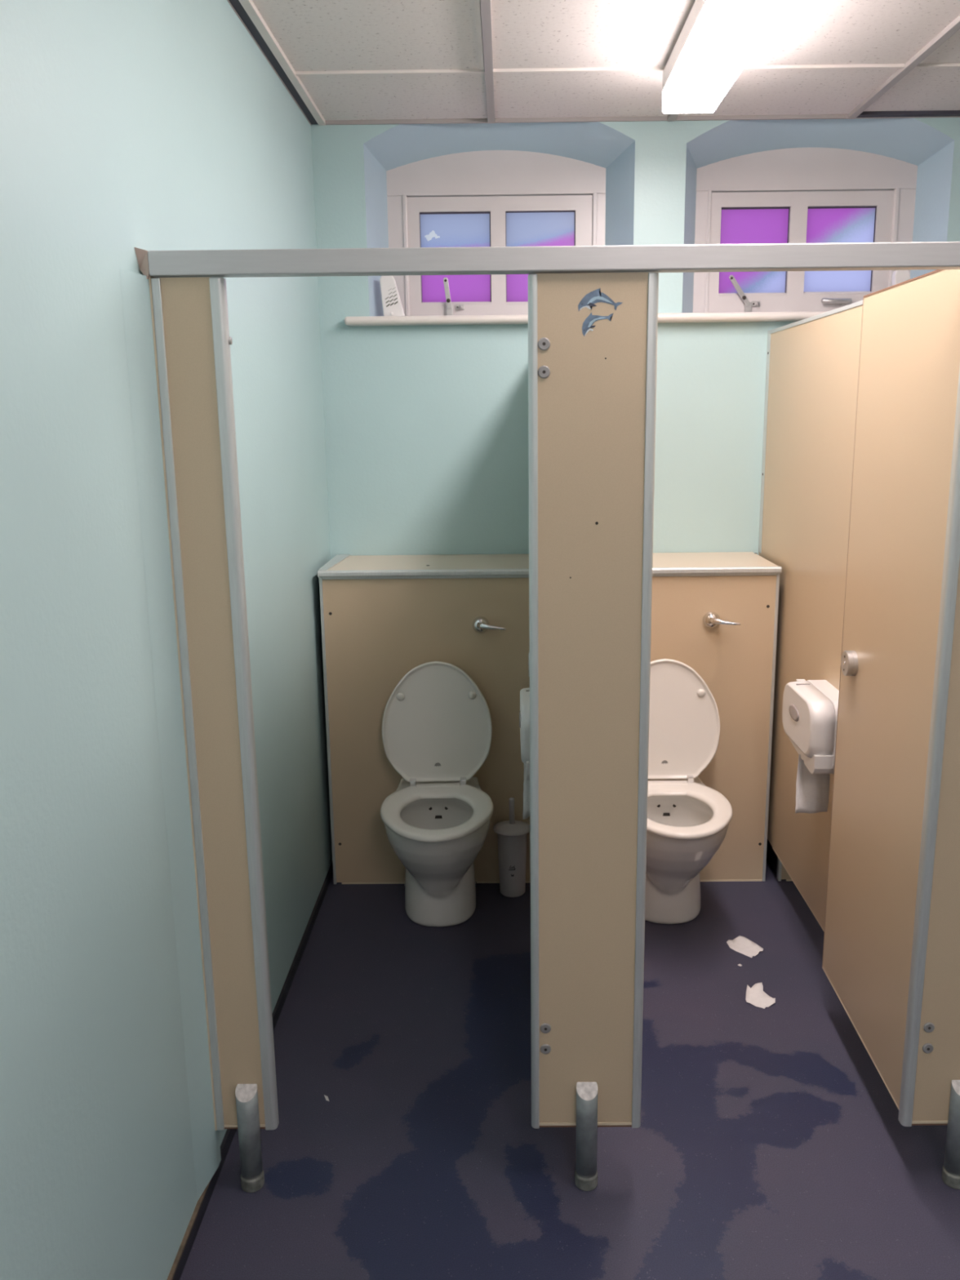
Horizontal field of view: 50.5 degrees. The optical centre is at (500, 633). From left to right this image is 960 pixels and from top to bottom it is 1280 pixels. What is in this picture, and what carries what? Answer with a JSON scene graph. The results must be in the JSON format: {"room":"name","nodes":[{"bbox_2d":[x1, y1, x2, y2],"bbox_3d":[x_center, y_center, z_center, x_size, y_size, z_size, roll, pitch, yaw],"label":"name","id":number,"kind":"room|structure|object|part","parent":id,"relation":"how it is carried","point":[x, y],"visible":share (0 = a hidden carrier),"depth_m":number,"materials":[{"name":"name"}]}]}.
{"room":"public restroom","nodes":[
{"label":"public restroom","id":0,"kind":"room"},
{"bbox_2d":[0,0,332,1279],"bbox_3d":[-0.700,0.059,0.726,0.120,2.800,5.988,0,12,0],"label":"wall","id":1,"kind":"structure","parent":0,"point":[126,125],"depth_m":1.66,"materials":[{"name":"green paint"}]},
{"bbox_2d":[166,1178,211,1279],"bbox_3d":[-0.627,1.584,0.121,0.008,0.006,4.170,0,12,0],"label":"trim","id":2,"kind":"structure","parent":1,"relation":"attached to","point":[199,1202],"depth_m":2.00,"materials":[{"name":"grey plastic"}]},
{"bbox_2d":[172,861,333,1279],"bbox_3d":[-0.621,1.413,1.014,0.010,0.030,5.988,0,12,0],"label":"baseboard","id":3,"kind":"structure","parent":1,"relation":"attached to","point":[229,1134],"depth_m":2.74,"materials":[{"name":"black plastic"}]},
{"bbox_2d":[226,0,959,125],"bbox_3d":[0.921,-1.100,0.470,3.146,0.015,5.988,0,12,0],"label":"trim","id":4,"kind":"structure","parent":1,"relation":"attached to","point":[246,11],"depth_m":3.36,"materials":[{"name":"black metal"}]},
{"bbox_2d":[295,0,959,75],"bbox_3d":[0.935,-1.058,0.271,3.116,0.013,5.412,0,12,0],"label":"trim","id":5,"kind":"structure","parent":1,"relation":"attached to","point":[477,2],"depth_m":2.91,"materials":[{"name":"white metal"}]},
{"bbox_2d":[179,859,959,1279],"bbox_3d":[0.896,1.414,1.006,3.446,0.001,6.188,0,12,0],"label":"floor","id":6,"kind":"structure","parent":0,"point":[769,1143],"depth_m":2.31,"materials":[{"name":"blue plastic"}]},
{"bbox_2d":[119,268,279,1200],"bbox_3d":[-0.554,0.280,1.958,0.151,1.850,0.126,0,12,0],"label":"panel","id":7,"kind":"object","parent":6,"relation":"on","point":[178,340],"visible":1,"depth_m":1.95,"materials":[{"name":"beige laminate"}]},
{"bbox_3d":[-0.603,0.210,1.991,0.016,1.720,0.028,0,12,0],"label":"edge trim","id":8,"kind":"part","parent":7,"relation":"part of","materials":[{"name":"metal"}]},
{"bbox_3d":[-0.551,0.203,1.988,0.091,1.709,0.018,0,12,0],"label":"panel","id":9,"kind":"part","parent":7,"relation":"part of","materials":[{"name":"beige laminate"}]},
{"bbox_3d":[-0.495,0.209,1.991,0.024,1.720,0.030,0,12,0],"label":"edge trim","id":10,"kind":"part","parent":7,"relation":"part of","materials":[{"name":"metal"}]},
{"bbox_3d":[-0.532,1.048,2.142,0.045,0.202,0.033,0,12,0],"label":"leg","id":11,"kind":"part","parent":7,"relation":"part of","materials":[{"name":"metal"}]},
{"bbox_2d":[133,241,959,279],"bbox_3d":[0.934,-0.669,1.804,3.146,0.052,0.075,0,12,0],"label":"rail","id":12,"kind":"object","parent":7,"relation":"on","point":[912,255],"visible":0.97,"depth_m":1.78,"materials":[{"name":"metal"}]},
{"bbox_2d":[317,554,530,884],"bbox_3d":[-0.211,0.300,3.612,0.766,1.116,0.432,0,12,0],"label":"panel","id":13,"kind":"object","parent":6,"relation":"on","point":[384,617],"visible":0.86,"depth_m":3.42,"materials":[{"name":"beige laminate"}]},
{"bbox_3d":[-0.589,0.345,3.473,0.010,1.093,0.022,0,12,0],"label":"panel trim","id":14,"kind":"part","parent":13,"relation":"part of","materials":[{"name":"laminate"}]},
{"bbox_3d":[-0.217,-0.188,3.357,0.743,0.010,0.019,0,12,0],"label":"panel trim","id":15,"kind":"part","parent":13,"relation":"part of","materials":[{"name":"metal"}]},
{"bbox_3d":[-0.031,-0.023,3.337,0.101,0.024,0.029,6,14,27],"label":"lever arm","id":16,"kind":"part","parent":13,"relation":"part of","materials":[{"name":"silver metal"}]},
{"bbox_2d":[380,661,493,926],"bbox_3d":[-0.200,0.537,3.200,0.361,0.824,0.564,-1,12,-2],"label":"toilet","id":17,"kind":"object","parent":6,"relation":"on","point":[437,726],"visible":1,"depth_m":3.32,"materials":[{"name":"white ceramic"}]},
{"bbox_3d":[-0.198,0.550,3.138,0.352,0.019,0.438,-1,12,-2],"label":"seat","id":18,"kind":"part","parent":17,"relation":"part of","materials":[{"name":"white plastic"}]},
{"bbox_3d":[-0.210,0.288,3.339,0.361,0.396,0.062,-1,12,-2],"label":"lid","id":19,"kind":"part","parent":17,"relation":"part of","materials":[{"name":"white plastic"}]},
{"bbox_3d":[-0.204,0.599,3.327,0.024,0.009,0.010,-1,12,-2],"label":"flush spout","id":20,"kind":"part","parent":17,"relation":"part of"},
{"bbox_2d":[493,797,529,897],"bbox_3d":[0.038,0.723,3.470,0.128,0.343,0.128,0,12,0],"label":"toilet brush holder","id":21,"kind":"object","parent":6,"relation":"on","point":[511,833],"visible":0.98,"depth_m":3.44,"materials":[{"name":"white plastic"}]},
{"bbox_3d":[0.038,0.656,3.455,0.128,0.024,0.128,0,12,0],"label":"lid","id":22,"kind":"part","parent":21,"relation":"part of","materials":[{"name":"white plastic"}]},
{"bbox_3d":[0.037,0.601,3.443,0.019,0.093,0.019,0,12,0],"label":"handle","id":23,"kind":"part","parent":21,"relation":"part of","materials":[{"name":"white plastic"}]},
{"bbox_2d":[528,271,658,1191],"bbox_3d":[0.173,0.268,1.985,0.232,1.848,0.061,0,12,0],"label":"panel","id":24,"kind":"object","parent":6,"relation":"on","point":[592,397],"visible":1,"depth_m":1.95,"materials":[{"name":"beige laminate"}]},
{"bbox_2d":[528,654,529,676],"bbox_3d":[0.082,0.126,2.295,0.047,1.744,0.606,0,12,2],"label":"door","id":25,"kind":"structure","parent":24,"relation":"attached to","point":[528,655],"depth_m":2.51,"materials":[{"name":"beige laminate"}]},
{"bbox_3d":[0.065,0.204,1.987,0.016,1.720,0.030,0,12,0],"label":"edge trim","id":26,"kind":"part","parent":24,"relation":"part of","materials":[{"name":"metal"}]},
{"bbox_3d":[0.181,1.042,2.137,0.045,0.202,0.033,0,12,0],"label":"leg","id":27,"kind":"part","parent":24,"relation":"part of","materials":[{"name":"metal"}]},
{"bbox_2d":[582,311,613,336],"bbox_3d":[0.173,-0.551,1.814,0.056,0.042,0.001,0,12,0],"label":"sticker","id":28,"kind":"object","parent":24,"relation":"attached to","point":[590,319],"visible":1,"depth_m":1.81,"materials":[{"name":"blue plastic"}]},
{"bbox_2d":[577,288,622,311],"bbox_3d":[0.177,-0.592,1.806,0.080,0.040,0.001,0,12,0],"label":"sticker","id":29,"kind":"object","parent":24,"relation":"attached to","point":[595,296],"visible":1,"depth_m":1.80,"materials":[{"name":"blue plastic"}]},
{"bbox_3d":[0.278,0.202,1.986,0.020,1.720,0.030,0,12,0],"label":"edge trim","id":30,"kind":"part","parent":24,"relation":"part of","materials":[{"name":"metal"}]},
{"bbox_2d":[644,658,733,924],"bbox_3d":[0.540,0.529,3.203,0.361,0.824,0.564,0,12,0],"label":"toilet","id":31,"kind":"object","parent":6,"relation":"on","point":[688,820],"visible":0.67,"depth_m":3.31,"materials":[{"name":"white ceramic"}]},
{"bbox_3d":[0.541,0.591,3.329,0.024,0.009,0.010,0,12,0],"label":"flush spout","id":32,"kind":"part","parent":31,"relation":"part of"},
{"bbox_3d":[0.539,0.280,3.341,0.361,0.396,0.062,0,12,0],"label":"lid","id":33,"kind":"part","parent":31,"relation":"part of","materials":[{"name":"white plastic"}]},
{"bbox_3d":[0.540,0.542,3.141,0.352,0.019,0.438,0,12,0],"label":"seat","id":34,"kind":"part","parent":31,"relation":"part of","materials":[{"name":"white plastic"}]},
{"bbox_2d":[650,551,782,881],"bbox_3d":[0.562,0.294,3.607,0.729,1.114,0.432,0,12,0],"label":"panel","id":35,"kind":"object","parent":6,"relation":"on","point":[715,614],"visible":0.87,"depth_m":3.41,"materials":[{"name":"beige laminate"}]},
{"bbox_3d":[0.554,-0.194,3.352,0.703,0.010,0.019,0,12,0],"label":"panel trim","id":36,"kind":"part","parent":35,"relation":"part of","materials":[{"name":"metal"}]},
{"bbox_3d":[0.733,-0.039,3.330,0.101,0.024,0.029,6,14,27],"label":"lever arm","id":37,"kind":"part","parent":35,"relation":"part of","materials":[{"name":"silver metal"}]},
{"bbox_3d":[0.916,0.332,3.462,0.010,1.093,0.022,0,12,0],"label":"panel trim","id":38,"kind":"part","parent":35,"relation":"part of","materials":[{"name":"laminate"}]},
{"bbox_2d":[726,935,763,957],"bbox_3d":[0.747,0.962,3.126,0.085,0.005,0.116,-9,14,-33],"label":"tissue","id":39,"kind":"object","parent":6,"relation":"on","point":[741,944],"visible":1,"depth_m":3.12,"materials":[{"name":"white paper"}]},
{"bbox_2d":[745,982,775,1008],"bbox_3d":[0.725,1.017,2.864,0.084,0.006,0.130,0,12,0],"label":"tissue","id":40,"kind":"object","parent":6,"relation":"on","point":[756,996],"visible":1,"depth_m":2.85,"materials":[{"name":"white paper"}]},
{"bbox_2d":[766,839,792,880],"bbox_3d":[1.347,0.283,3.621,0.761,1.113,0.391,0,12,0],"label":"wall","id":41,"kind":"structure","parent":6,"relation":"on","point":[779,869],"depth_m":3.61,"materials":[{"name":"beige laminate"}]},
{"bbox_3d":[0.974,0.292,3.645,0.004,1.094,0.352,0,12,0],"label":"panel","id":42,"kind":"part","parent":41,"relation":"part of","materials":[{"name":"black"}]},
{"bbox_3d":[0.971,0.332,3.462,0.010,1.093,0.022,0,12,0],"label":"panel trim","id":43,"kind":"part","parent":41,"relation":"part of","materials":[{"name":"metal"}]},
{"bbox_3d":[1.346,0.331,3.459,0.739,1.076,0.016,0,12,0],"label":"panel","id":44,"kind":"part","parent":41,"relation":"part of","materials":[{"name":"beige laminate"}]},
{"bbox_2d":[897,365,959,1189],"bbox_3d":[0.954,0.261,1.979,0.231,1.848,0.061,0,12,0],"label":"panel","id":45,"kind":"object","parent":6,"relation":"on","point":[930,1089],"visible":1,"depth_m":2.05,"materials":[{"name":"beige laminate"}]},
{"bbox_2d":[822,269,959,1109],"bbox_3d":[0.858,0.119,2.290,0.047,1.744,0.606,0,12,1],"label":"door","id":46,"kind":"structure","parent":45,"relation":"attached to","point":[909,363],"depth_m":2.24,"materials":[{"name":"beige laminate"},{"name":"brushed metal"}]},
{"bbox_3d":[0.954,0.190,1.978,0.195,1.709,0.018,0,12,0],"label":"panel","id":47,"kind":"part","parent":45,"relation":"part of","materials":[{"name":"beige laminate"}]},
{"bbox_3d":[0.964,1.035,2.132,0.045,0.202,0.033,0,12,0],"label":"leg","id":48,"kind":"part","parent":45,"relation":"part of","materials":[{"name":"metal"}]},
{"bbox_2d":[252,0,959,120],"bbox_3d":[0.921,-1.105,0.418,3.346,0.020,6.088,0,12,0],"label":"ceiling","id":49,"kind":"structure","parent":0,"point":[313,35],"depth_m":2.81,"materials":[{"name":"tile"}]},
{"bbox_2d":[480,0,959,123],"bbox_3d":[1.153,-1.101,0.467,2.425,0.016,5.984,0,12,0],"label":"trim","id":50,"kind":"structure","parent":49,"relation":"attached to","point":[485,5],"depth_m":2.86,"materials":[{"name":"beige metal"}]},
{"bbox_2d":[662,0,789,113],"bbox_3d":[0.535,-1.364,2.038,0.152,0.110,1.800,0,12,0],"label":"ceiling light","id":51,"kind":"object","parent":49,"relation":"attached to","point":[717,38],"visible":1,"depth_m":2.46,"materials":[{"name":"glowing white plastic diffuser"},{"name":"white enamel"}]},
{"bbox_2d":[311,117,959,559],"bbox_3d":[0.947,-0.579,3.642,3.386,2.800,0.001,0,12,0],"label":"wall","id":52,"kind":"structure","parent":0,"point":[426,427],"depth_m":3.60,"materials":[{"name":"green paint"}]},
{"bbox_2d":[386,150,605,315],"bbox_3d":[-0.015,-1.415,3.657,0.788,0.598,0.074,0,12,0],"label":"window","id":53,"kind":"structure","parent":52,"relation":"in","point":[486,197],"depth_m":3.63,"materials":[{"name":"white paint"}]},
{"bbox_3d":[-0.163,-1.357,3.677,0.254,0.311,0.004,0,12,0],"label":"pane","id":54,"kind":"part","parent":53,"relation":"part of","materials":[{"name":"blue glass"}]},
{"bbox_3d":[-0.003,-1.354,3.682,0.661,0.420,0.040,0,12,0],"label":"sash","id":55,"kind":"part","parent":53,"relation":"part of","materials":[{"name":"white paint"}]},
{"bbox_3d":[0.143,-1.359,3.675,0.250,0.315,0.004,0,12,0],"label":"pane","id":56,"kind":"part","parent":53,"relation":"part of","materials":[{"name":"pink glass"}]},
{"bbox_2d":[363,121,635,315],"bbox_3d":[-0.003,-1.445,3.560,0.914,0.714,0.190,0,12,0],"label":"window recess","id":57,"kind":"structure","parent":52,"relation":"attached to","point":[596,143],"depth_m":3.52,"materials":[{"name":"blue paint"}]},
{"bbox_2d":[344,311,827,326],"bbox_3d":[0.540,-1.108,3.600,2.158,0.029,0.236,0,12,0],"label":"windowsill","id":58,"kind":"structure","parent":52,"relation":"attached to","point":[746,316],"depth_m":3.49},
{"bbox_2d":[379,275,404,315],"bbox_3d":[-0.379,-1.176,3.550,0.082,0.143,0.038,0,12,0],"label":"air freshener","id":59,"kind":"object","parent":58,"relation":"on","point":[391,300],"visible":0.79,"depth_m":3.54,"materials":[{"name":"white plastic"}]},
{"bbox_2d":[892,270,911,285],"bbox_3d":[1.403,-1.191,3.537,0.082,0.143,0.038,0,12,0],"label":"air freshener","id":60,"kind":"object","parent":58,"relation":"on","point":[898,276],"visible":0.23,"depth_m":3.52,"materials":[{"name":"white plastic"}]},
{"bbox_2d":[693,147,917,312],"bbox_3d":[1.083,-1.423,3.649,0.790,0.596,0.074,0,12,0],"label":"window","id":61,"kind":"structure","parent":52,"relation":"in","point":[793,195],"depth_m":3.63,"materials":[{"name":"white paint"}]},
{"bbox_3d":[0.910,-1.378,3.667,0.246,0.296,0.004,0,12,0],"label":"pane","id":62,"kind":"part","parent":61,"relation":"part of","materials":[{"name":"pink glass"}]},
{"bbox_3d":[1.074,-1.365,3.674,0.648,0.424,0.040,0,12,0],"label":"sash","id":63,"kind":"part","parent":61,"relation":"part of","materials":[{"name":"white paint"}]},
{"bbox_3d":[1.218,-1.381,3.664,0.248,0.294,0.004,0,12,0],"label":"pane","id":64,"kind":"part","parent":61,"relation":"part of","materials":[{"name":"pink glass"}]},
{"bbox_2d":[758,300,862,932],"bbox_3d":[0.943,-0.007,2.859,0.023,1.760,1.770,0,12,0],"label":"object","id":65,"kind":"structure","parent":52,"relation":"attached to","point":[812,366],"depth_m":3.10,"materials":[{"name":"beige laminate"}]},
{"bbox_2d":[782,679,839,813],"bbox_3d":[0.878,0.328,2.855,0.118,0.352,0.303,0,12,0],"label":"dispenser","id":66,"kind":"object","parent":65,"relation":"attached to","point":[810,707],"visible":0.93,"depth_m":2.80,"materials":[{"name":"white plastic"}]},
{"bbox_2d":[681,118,954,312],"bbox_3d":[1.075,-1.451,3.553,0.898,0.708,0.190,0,12,0],"label":"window recess","id":67,"kind":"structure","parent":52,"relation":"attached to","point":[913,141],"depth_m":3.51,"materials":[{"name":"blue paint"}]},
{"bbox_3d":[0.177,-0.001,2.864,0.022,1.760,1.770,0,12,0],"label":"wall","id":68,"kind":"structure","parent":52,"relation":"attached to","visible":0},
{"bbox_2d":[519,687,529,819],"bbox_3d":[0.111,0.346,2.863,0.118,0.352,0.303,0,12,0],"label":"dispenser","id":69,"kind":"object","parent":68,"relation":"attached to","point":[524,713],"visible":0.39,"depth_m":2.74,"materials":[{"name":"white plastic"}]}
]}

